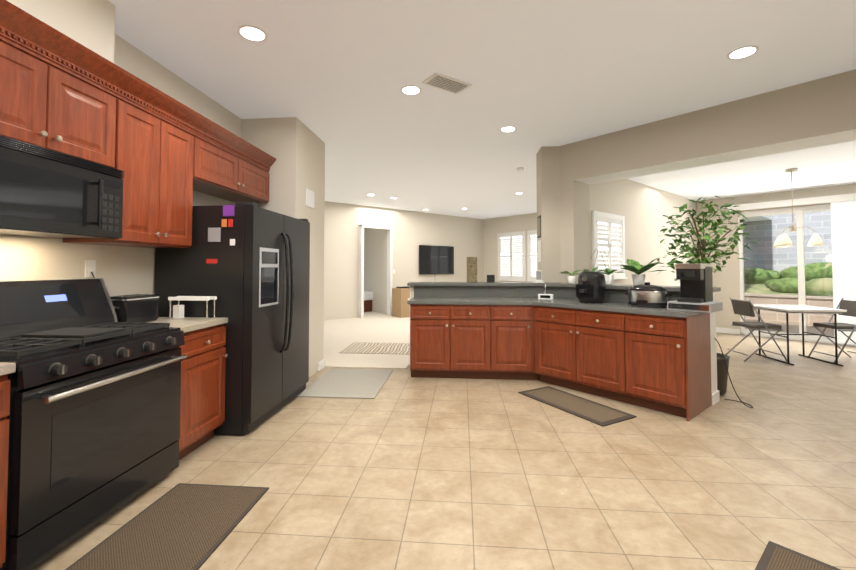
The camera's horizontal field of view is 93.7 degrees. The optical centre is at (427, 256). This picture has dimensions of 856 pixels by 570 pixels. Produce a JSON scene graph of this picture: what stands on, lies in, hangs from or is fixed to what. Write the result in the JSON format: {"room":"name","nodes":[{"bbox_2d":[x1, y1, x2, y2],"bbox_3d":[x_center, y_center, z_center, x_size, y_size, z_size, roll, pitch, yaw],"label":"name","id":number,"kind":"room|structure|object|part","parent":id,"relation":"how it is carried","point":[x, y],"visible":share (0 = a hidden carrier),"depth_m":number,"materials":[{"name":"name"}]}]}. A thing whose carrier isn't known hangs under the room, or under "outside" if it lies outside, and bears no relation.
{"room":"kitchen","nodes":[
{"label":"kitchen","id":0,"kind":"room"},
{"bbox_2d":[324,201,360,319],"bbox_3d":[-2.602,0.103,9.938,2.051,2.950,0.150,1,-2,-40],"label":"wall","id":1,"kind":"structure","parent":0,"point":[342,221],"depth_m":10.17,"materials":[{"name":"beige paint"}]},
{"bbox_2d":[361,205,386,229],"bbox_3d":[-1.498,-1.045,10.901,0.834,0.600,0.150,1,-2,-40],"label":"wall","id":2,"kind":"structure","parent":0,"point":[374,216],"depth_m":10.83,"materials":[{"name":"beige paint"}]},
{"bbox_2d":[410,286,413,298],"bbox_3d":[0.690,0.917,5.347,1.841,1.060,0.182,0,-2,5],"label":"wall","id":3,"kind":"structure","parent":0,"point":[411,291],"depth_m":5.34,"materials":[{"name":"beige paint"}]},
{"bbox_2d":[0,0,855,376],"bbox_3d":[1.536,0.075,11.053,21.000,3.070,29.000,0,-2,5],"label":"wall","id":4,"kind":"structure","parent":0,"point":[308,94],"depth_m":3.33,"materials":[{"name":"white paint"}]},
{"bbox_2d":[85,260,95,277],"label":"outlet","id":5,"kind":"object","parent":4,"relation":"attached to","point":[90,268],"depth_m":2.63,"materials":[{"name":"white plastic"}]},
{"bbox_2d":[0,0,275,247],"bbox_3d":[-2.072,-0.619,1.978,0.411,1.040,4.871,0,-2,5],"label":"upper cabinet","id":6,"kind":"object","parent":4,"relation":"attached to","point":[60,92],"visible":0.98,"depth_m":2.51,"materials":[{"name":"brown wood"}]},
{"bbox_2d":[0,136,124,238],"bbox_3d":[-2.039,-0.324,2.030,0.458,0.412,0.811,0,-2,5],"label":"microwave","id":7,"kind":"object","parent":6,"relation":"attached to","point":[46,193],"visible":1,"depth_m":2.03,"materials":[{"name":"black metal"}]},
{"bbox_2d":[237,25,267,41],"bbox_3d":[-1.238,-1.572,2.833,0.199,0.006,0.199,1,-2,-40],"label":"ceiling light","id":8,"kind":"object","parent":4,"relation":"attached to","point":[252,33],"depth_m":2.82,"materials":[{"name":"white glass"}]},
{"bbox_2d":[306,188,313,208],"bbox_3d":[-1.403,-0.690,4.780,0.014,0.200,0.240,0,-2,5],"label":"thermostat","id":9,"kind":"object","parent":4,"relation":"attached to","point":[309,198],"visible":0.94,"depth_m":4.74,"materials":[{"name":"white plastic"}]},
{"bbox_2d":[358,225,392,317],"bbox_3d":[-1.402,0.391,10.745,0.974,2.420,0.180,1,-2,-40],"label":"trim","id":10,"kind":"structure","parent":4,"relation":"attached to","point":[361,268],"depth_m":10.52,"materials":[{"name":"white paint"}]},
{"bbox_2d":[400,85,421,94],"bbox_3d":[-0.157,-1.547,3.734,0.199,0.006,0.199,1,-2,-40],"label":"ceiling light","id":11,"kind":"object","parent":4,"relation":"attached to","point":[409,89],"depth_m":3.73,"materials":[{"name":"white paint"}]},
{"bbox_2d":[422,72,471,93],"bbox_3d":[0.172,-1.546,3.595,0.400,0.014,0.220,1,-2,-35],"label":"air vent","id":12,"kind":"object","parent":4,"relation":"in","point":[445,83],"visible":0.98,"depth_m":3.58,"materials":[{"name":"beige metal"}]},
{"bbox_2d":[500,126,516,131],"bbox_3d":[0.956,-1.517,4.782,0.199,0.006,0.199,1,-2,-40],"label":"ceiling light","id":13,"kind":"object","parent":4,"relation":"attached to","point":[507,128],"depth_m":4.78,"materials":[{"name":"white paint"}]},
{"bbox_2d":[710,292,719,404],"bbox_3d":[2.760,0.875,3.870,0.200,1.060,0.020,1,-2,-40],"label":"end cap","id":14,"kind":"object","parent":4,"relation":"attached to","point":[715,395],"visible":0.5,"depth_m":3.80,"materials":[{"name":"white paint"}]},
{"bbox_2d":[726,45,758,59],"bbox_3d":[2.416,-1.565,3.082,0.199,0.006,0.199,1,-2,-40],"label":"ceiling light","id":15,"kind":"object","parent":4,"relation":"attached to","point":[742,52],"depth_m":3.07,"materials":[{"name":"white paint"}]},
{"bbox_2d":[384,208,483,314],"bbox_3d":[0.330,0.173,12.406,3.946,2.950,0.150,1,-2,-40],"label":"wall","id":16,"kind":"structure","parent":0,"point":[414,230],"depth_m":12.06,"materials":[{"name":"beige paint"}]},
{"bbox_2d":[419,245,453,273],"bbox_3d":[0.268,0.103,12.207,1.375,0.860,0.077,1,-2,-40],"label":"wall-mounted tv","id":17,"kind":"object","parent":16,"relation":"attached to","point":[436,259],"visible":1,"depth_m":12.14,"materials":[{"name":"black"}]},
{"bbox_2d":[32,318,855,569],"bbox_3d":[3.529,1.644,10.838,25.000,0.080,29.000,0,-2,5],"label":"floor","id":18,"kind":"structure","parent":0,"point":[403,469],"depth_m":2.48,"materials":[{"name":"tile"}]},
{"bbox_2d":[0,369,15,568],"bbox_3d":[-2.017,0.896,1.287,0.621,0.875,0.701,0,-2,5],"label":"base cabinet","id":19,"kind":"object","parent":18,"relation":"on","point":[4,382],"depth_m":1.59,"materials":[{"name":"brown wood"}]},
{"bbox_2d":[0,317,227,375],"bbox_3d":[-1.661,0.393,1.416,1.327,0.140,3.378,0,-2,5],"label":"countertop","id":20,"kind":"structure","parent":19,"relation":"on","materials":[{"name":"beige stone"}]},
{"bbox_2d":[110,294,158,321],"bbox_3d":[-2.065,0.365,2.792,0.176,0.192,0.298,0,-2,5],"label":"toaster","id":21,"kind":"object","parent":20,"relation":"on","point":[137,308],"visible":0.62,"depth_m":2.74,"materials":[{"name":"black metal"}]},
{"bbox_2d":[168,296,216,319],"bbox_3d":[-1.783,0.386,3.039,0.310,0.165,0.114,0,-2,5],"label":"shelf rack","id":22,"kind":"object","parent":20,"relation":"on","point":[178,311],"visible":0.96,"depth_m":3.02,"materials":[{"name":"white metal"}]},
{"bbox_2d":[0,278,186,569],"bbox_3d":[-1.897,0.725,2.116,0.716,1.200,0.945,0,-2,5],"label":"range","id":23,"kind":"object","parent":18,"relation":"on","point":[93,417],"visible":1,"depth_m":1.98,"materials":[{"name":"black metal"}]},
{"bbox_2d":[65,483,268,569],"bbox_3d":[-1.274,1.335,1.623,0.560,0.010,1.510,0,-2,5],"label":"area rug","id":24,"kind":"object","parent":18,"relation":"on","point":[182,526],"visible":1,"depth_m":1.96,"materials":[{"name":"brown fabric"}]},
{"bbox_2d":[148,321,227,459],"bbox_3d":[-1.883,0.941,2.852,0.620,0.874,0.520,0,-2,5],"label":"base cabinet","id":25,"kind":"object","parent":18,"relation":"on","point":[202,402],"depth_m":2.81,"materials":[{"name":"brown wood"}]},
{"bbox_2d":[154,202,309,435],"bbox_3d":[-1.671,0.495,3.701,0.884,1.810,1.170,0,-2,5],"label":"fridge","id":26,"kind":"object","parent":18,"relation":"on","point":[247,264],"visible":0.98,"depth_m":3.16,"materials":[{"name":"black metal"}]},
{"bbox_3d":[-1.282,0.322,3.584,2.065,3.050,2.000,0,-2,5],"label":"handle","id":27,"kind":"part","parent":26,"relation":"part of","materials":[{"name":"black metal"}]},
{"bbox_3d":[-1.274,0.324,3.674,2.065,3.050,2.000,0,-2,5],"label":"handle","id":28,"kind":"part","parent":26,"relation":"part of","materials":[{"name":"black metal"}]},
{"bbox_2d":[296,369,392,398],"bbox_3d":[-0.884,1.418,4.545,0.800,0.010,1.100,0,-2,5],"label":"mat","id":29,"kind":"object","parent":18,"relation":"on","point":[352,383],"visible":0.9,"depth_m":4.42,"materials":[{"name":"grey fabric"}]},
{"bbox_2d":[323,311,409,368],"bbox_3d":[2.112,1.695,14.220,21.600,0.012,18.500,0,-2,5],"label":"floor carpet","id":30,"kind":"object","parent":18,"relation":"on","point":[369,327],"visible":0.11,"depth_m":7.30,"materials":[{"name":"beige carpet"}]},
{"bbox_2d":[364,291,372,311],"bbox_3d":[-2.888,1.334,12.098,1.640,0.588,2.040,1,-2,-40],"label":"bed","id":31,"kind":"object","parent":30,"relation":"on","point":[368,297],"visible":0.1,"depth_m":11.75,"materials":[{"name":"white fabric"}]},
{"bbox_2d":[339,342,409,353],"bbox_3d":[-0.679,1.460,6.409,1.270,0.008,0.850,0,-2,5],"label":"living room rug","id":32,"kind":"object","parent":30,"relation":"on","point":[376,348],"visible":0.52,"depth_m":6.35,"materials":[{"name":"beige fabric"}]},
{"bbox_2d":[392,286,409,317],"bbox_3d":[-0.620,1.193,10.683,0.540,0.787,0.402,1,-2,-40],"label":"cabinet","id":33,"kind":"object","parent":30,"relation":"on","point":[400,299],"visible":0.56,"depth_m":10.48,"materials":[{"name":"beige wood"}]},
{"bbox_2d":[410,314,682,405],"bbox_3d":[1.229,0.982,4.336,2.928,0.872,1.682,0,-2,5],"label":"base cabinet","id":34,"kind":"object","parent":18,"relation":"on","point":[615,345],"depth_m":4.48,"materials":[{"name":"brown wood"}]},
{"bbox_2d":[407,298,709,317],"bbox_3d":[1.226,0.527,4.346,2.983,0.040,1.737,0,-2,5],"label":"countertop","id":35,"kind":"structure","parent":34,"relation":"on","point":[457,307],"depth_m":4.58,"materials":[{"name":"grey stone"}]},
{"bbox_2d":[487,275,494,281],"bbox_3d":[0.842,0.295,5.393,0.100,0.100,0.100,0,-2,5],"label":"box","id":36,"kind":"object","parent":35,"relation":"on","point":[490,278],"visible":0.98,"depth_m":5.34,"materials":[{"name":"black"}]},
{"bbox_2d":[534,270,545,288],"bbox_3d":[1.442,0.330,5.175,0.123,0.302,0.196,0,-2,5],"label":"dock","id":37,"kind":"object","parent":35,"relation":"on","point":[538,273],"visible":0.94,"depth_m":5.22,"materials":[{"name":"white plastic"}]},
{"bbox_2d":[538,294,552,299],"bbox_3d":[1.445,0.492,4.923,0.170,0.060,0.082,-1,-2,25],"label":"clock radio","id":38,"kind":"object","parent":35,"relation":"on","point":[545,296],"visible":1,"depth_m":4.88,"materials":[{"name":"white plastic"}]},
{"bbox_2d":[563,270,579,282],"bbox_3d":[1.852,0.255,5.109,0.338,0.166,0.179,0,-2,5],"label":"potted plant","id":39,"kind":"object","parent":35,"relation":"on","point":[571,279],"visible":1,"depth_m":5.10,"materials":[{"name":"white"}]},
{"bbox_3d":[1.832,0.292,5.117,0.100,0.090,0.098,0,-2,5],"label":"pot","id":40,"kind":"part","parent":39,"relation":"part of","materials":[{"name":"white ceramic"}]},
{"bbox_2d":[576,271,605,302],"bbox_3d":[1.797,0.335,4.439,0.322,0.346,0.322,0,-2,5],"label":"air fryer","id":41,"kind":"object","parent":35,"relation":"on","point":[590,286],"visible":1,"depth_m":4.33,"materials":[{"name":"black plastic"}]},
{"bbox_2d":[580,249,604,272],"bbox_3d":[1.999,0.117,4.893,0.288,0.428,0.275,0,-2,5],"label":"potted plant","id":42,"kind":"object","parent":35,"relation":"on","point":[595,268],"visible":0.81,"depth_m":4.89,"materials":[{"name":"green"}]},
{"bbox_2d":[600,247,623,283],"bbox_3d":[2.156,0.107,4.736,0.334,0.438,0.306,0,-2,5],"label":"potted plant","id":43,"kind":"object","parent":35,"relation":"on","point":[609,278],"visible":0.98,"depth_m":4.69,"materials":[{"name":"white"}]},
{"bbox_3d":[2.130,0.272,4.731,0.120,0.110,0.118,0,-2,5],"label":"pot","id":44,"kind":"part","parent":43,"relation":"part of","materials":[{"name":"white ceramic"}]},
{"bbox_2d":[618,257,666,284],"bbox_3d":[2.354,0.161,4.440,0.521,0.314,0.562,0,-2,5],"label":"potted plant","id":45,"kind":"object","parent":35,"relation":"on","point":[638,269],"visible":0.9,"depth_m":4.40,"materials":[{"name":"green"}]},
{"bbox_3d":[2.337,0.259,4.453,0.140,0.120,0.138,0,-2,5],"label":"pot","id":46,"kind":"part","parent":45,"relation":"part of","materials":[{"name":"white ceramic"}]},
{"bbox_2d":[625,282,670,307],"bbox_3d":[2.177,0.375,3.981,0.332,0.240,0.332,0,-2,5],"label":"crockpot","id":47,"kind":"object","parent":35,"relation":"on","point":[646,294],"visible":0.98,"depth_m":3.87,"materials":[{"name":"silver metal"}]},
{"bbox_2d":[667,263,722,312],"bbox_3d":[2.428,0.275,3.659,0.345,0.421,0.340,1,-2,-40],"label":"coffee maker","id":48,"kind":"object","parent":35,"relation":"on","point":[696,287],"visible":1,"depth_m":3.58,"materials":[{"name":"grey plastic"}]},
{"bbox_2d":[518,386,636,426],"bbox_3d":[1.370,1.397,3.820,0.440,0.010,1.020,1,-2,-29],"label":"mat","id":49,"kind":"object","parent":18,"relation":"on","point":[602,415],"visible":0.96,"depth_m":3.72,"materials":[{"name":"brown"}]},
{"bbox_2d":[639,338,686,417],"bbox_3d":[2.024,1.052,3.594,0.360,0.690,0.360,0,-2,5],"label":"base cabinet","id":50,"kind":"object","parent":18,"relation":"on","point":[662,361],"depth_m":3.53,"materials":[{"name":"brown wood"}]},
{"bbox_2d":[683,318,711,421],"bbox_3d":[2.434,0.962,3.603,0.454,0.872,0.454,0,-2,5],"label":"base cabinet","id":51,"kind":"object","parent":18,"relation":"on","point":[696,331],"depth_m":3.56,"materials":[{"name":"brown wood"}]},
{"bbox_2d":[657,196,757,394],"bbox_3d":[2.946,0.391,4.292,0.914,2.051,0.921,0,-2,5],"label":"ficus","id":52,"kind":"object","parent":18,"relation":"on","point":[722,376],"visible":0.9,"depth_m":4.22,"materials":[{"name":"green plant"}]},
{"bbox_2d":[712,332,752,407],"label":"power cord","id":53,"kind":"object","parent":18,"relation":"attached to","point":[713,333],"depth_m":3.81,"materials":[{"name":"black plastic"}]},
{"bbox_2d":[725,297,786,361],"bbox_3d":[4.634,1.022,5.690,0.576,0.860,0.420,0,-2,5],"label":"chair","id":54,"kind":"object","parent":18,"relation":"on","point":[742,307],"visible":1,"depth_m":5.58,"materials":[{"name":"grey metal"}]},
{"bbox_3d":[4.646,0.807,5.695,0.413,0.376,0.390,0,-2,5],"label":"seat","id":55,"kind":"part","parent":54,"relation":"part of","materials":[{"name":"grey"}]},
{"bbox_2d":[755,541,840,569],"bbox_3d":[1.111,1.322,1.167,1.700,0.010,0.470,1,-2,-40],"label":"area rug","id":56,"kind":"object","parent":18,"relation":"on","point":[774,556],"visible":0.98,"depth_m":1.75,"materials":[{"name":"brown fabric"}]},
{"bbox_2d":[754,305,846,366],"bbox_3d":[5.171,1.083,5.643,0.720,0.744,0.720,0,-2,5],"label":"folding table","id":57,"kind":"object","parent":18,"relation":"on","point":[787,309],"visible":0.96,"depth_m":5.45,"materials":[{"name":"white plastic"}]},
{"bbox_2d":[808,298,855,362],"bbox_3d":[5.768,1.020,5.593,0.576,0.860,0.420,0,-2,5],"label":"chair","id":58,"kind":"object","parent":18,"relation":"on","point":[849,306],"visible":0.92,"depth_m":5.62,"materials":[{"name":"grey metal"}]},
{"bbox_3d":[5.756,0.805,5.600,0.413,0.376,0.390,0,-2,5],"label":"seat","id":59,"kind":"part","parent":58,"relation":"part of","materials":[{"name":"grey plastic"}]},
{"bbox_2d":[467,257,476,281],"bbox_3d":[0.592,0.176,5.408,0.140,0.340,0.100,0,-2,5],"label":"vase","id":60,"kind":"object","parent":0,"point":[471,269],"visible":1,"depth_m":5.36,"materials":[{"name":"ceramic"}]},
{"bbox_2d":[483,213,536,281],"bbox_3d":[4.163,0.134,11.035,0.150,2.950,6.887,1,-2,-40],"label":"wall","id":61,"kind":"structure","parent":0,"point":[492,227],"depth_m":13.18,"materials":[{"name":"beige paint"}]},
{"bbox_2d":[497,231,525,280],"bbox_3d":[2.630,-0.003,12.698,0.062,1.540,1.130,1,-2,-40],"label":"living room window","id":62,"kind":"structure","parent":61,"relation":"in","point":[511,256],"depth_m":12.67,"materials":[{"name":"white paint"}]},
{"bbox_2d":[527,230,536,281],"bbox_3d":[3.409,-0.030,11.773,0.062,1.540,1.220,1,-2,-40],"label":"living room window","id":63,"kind":"structure","parent":61,"relation":"in","point":[531,252],"depth_m":12.11,"materials":[{"name":"white paint"}]},
{"bbox_2d":[536,143,589,282],"bbox_3d":[1.896,-0.023,5.523,0.680,2.950,0.520,0,-2,5],"label":"column","id":64,"kind":"structure","parent":0,"point":[563,203],"depth_m":5.42,"materials":[{"name":"beige paint"}]},
{"bbox_2d":[537,215,540,237],"bbox_3d":[1.558,-0.415,5.633,0.010,0.300,0.220,0,-2,5],"label":"framed picture","id":65,"kind":"object","parent":64,"relation":"attached to","point":[539,235],"depth_m":5.59,"materials":[{"name":"black"}]},
{"bbox_2d":[538,240,540,261],"bbox_3d":[1.560,-0.075,5.623,0.005,0.300,0.200,0,-2,5],"label":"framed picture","id":66,"kind":"object","parent":64,"relation":"attached to","point":[539,242],"depth_m":5.60,"materials":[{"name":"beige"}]},
{"bbox_2d":[590,179,696,285],"bbox_3d":[3.950,0.021,7.073,4.603,2.950,0.150,1,-2,-40],"label":"wall","id":67,"kind":"structure","parent":0,"point":[643,209],"depth_m":6.75,"materials":[{"name":"beige paint"}]},
{"bbox_2d":[592,211,627,278],"bbox_3d":[2.655,-0.149,5.850,0.980,0.960,0.062,1,-2,-40],"label":"shutter","id":68,"kind":"object","parent":67,"relation":"attached to","point":[608,233],"visible":0.9,"depth_m":5.83,"materials":[{"name":"white paint"}]},
{"bbox_2d":[712,332,714,343],"bbox_3d":[2.753,0.785,3.865,0.070,0.114,0.008,1,-2,-40],"label":"outlet","id":69,"kind":"object","parent":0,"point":[713,333],"depth_m":3.85,"materials":[{"name":"white plastic"}]},
{"bbox_2d":[573,69,855,184],"bbox_3d":[3.289,-1.292,3.997,0.430,0.501,3.758,1,-2,-40],"label":"header beam","id":70,"kind":"structure","parent":0,"point":[815,113],"depth_m":4.02,"materials":[{"name":"beige paint"}]},
{"bbox_2d":[717,353,729,394],"bbox_3d":[2.933,1.225,4.234,0.420,0.380,0.420,0,-2,5],"label":"pot","id":71,"kind":"object","parent":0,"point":[722,375],"depth_m":4.06,"materials":[{"name":"grey plastic"}]},
{"bbox_2d":[627,140,855,200],"bbox_3d":[5.092,-1.359,5.844,4.716,0.240,3.684,1,-2,-40],"label":"ceiling","id":72,"kind":"structure","parent":0,"point":[827,165],"depth_m":6.10,"materials":[{"name":"white paint"}]},
{"bbox_2d":[773,168,823,247],"bbox_3d":[5.176,-0.692,5.750,0.568,1.100,0.515,0,-2,5],"label":"pendant light","id":73,"kind":"object","parent":72,"relation":"hanging from","point":[783,240],"visible":1,"depth_m":5.58,"materials":[{"name":"white glass"}]},
{"bbox_2d":[696,183,855,333],"bbox_3d":[6.486,0.008,7.489,0.150,3.000,2.482,1,-2,-40],"label":"wall","id":74,"kind":"structure","parent":0,"point":[726,279],"depth_m":7.94,"materials":[{"name":"beige paint"}]},
{"bbox_2d":[716,327,739,334],"bbox_3d":[5.850,1.475,8.076,0.012,0.100,0.700,1,-2,-40],"label":"baseboard","id":75,"kind":"structure","parent":74,"relation":"attached to","point":[728,330],"depth_m":7.95,"materials":[{"name":"white paint"}]},
{"label":"outside","id":76,"kind":"structure","parent":0,"visible":0},
{"bbox_2d":[744,262,832,296],"bbox_3d":[11.526,0.555,10.466,4.732,1.282,21.004,1,-2,-40],"label":"hillside","id":77,"kind":"structure","parent":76,"point":[793,281],"depth_m":11.34,"materials":[{"name":"green plant"}]},
{"bbox_2d":[743,211,831,270],"bbox_3d":[13.433,-1.660,12.136,0.300,5.400,21.000,1,-2,-40],"label":"wall","id":78,"kind":"structure","parent":77,"relation":"on","point":[788,251],"depth_m":13.56,"materials":[{"name":"grey brick"}]},
{"bbox_3d":[8.332,1.586,7.745,16.999,0.100,16.999,0,-2,5],"label":"patio","id":79,"kind":"object","parent":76,"visible":0},
{"bbox_2d":[744,293,833,323],"bbox_3d":[9.609,1.292,8.829,0.360,0.750,21.000,1,-2,-40],"label":"wall","id":80,"kind":"structure","parent":79,"relation":"on","point":[771,315],"depth_m":9.71,"materials":[{"name":"white paint"}]},
{"bbox_3d":[7.650,-0.031,6.108,0.150,3.000,1.131,1,-2,-40],"label":"wall","id":81,"kind":"structure","parent":0,"visible":0},
{"bbox_2d":[738,204,855,345],"bbox_3d":[6.708,0.300,7.210,0.080,2.400,1.782,1,-2,-40],"label":"sliding window","id":82,"kind":"structure","parent":81,"relation":"in","point":[801,258],"depth_m":7.23,"materials":[{"name":"white paint"}]},
{"bbox_2d":[727,193,855,344],"bbox_3d":[6.615,0.220,7.121,0.111,2.495,2.082,1,-2,-40],"label":"door blinds","id":83,"kind":"object","parent":82,"relation":"attached to","point":[843,221],"visible":0.94,"depth_m":6.73,"materials":[{"name":"white paint"}]}
]}

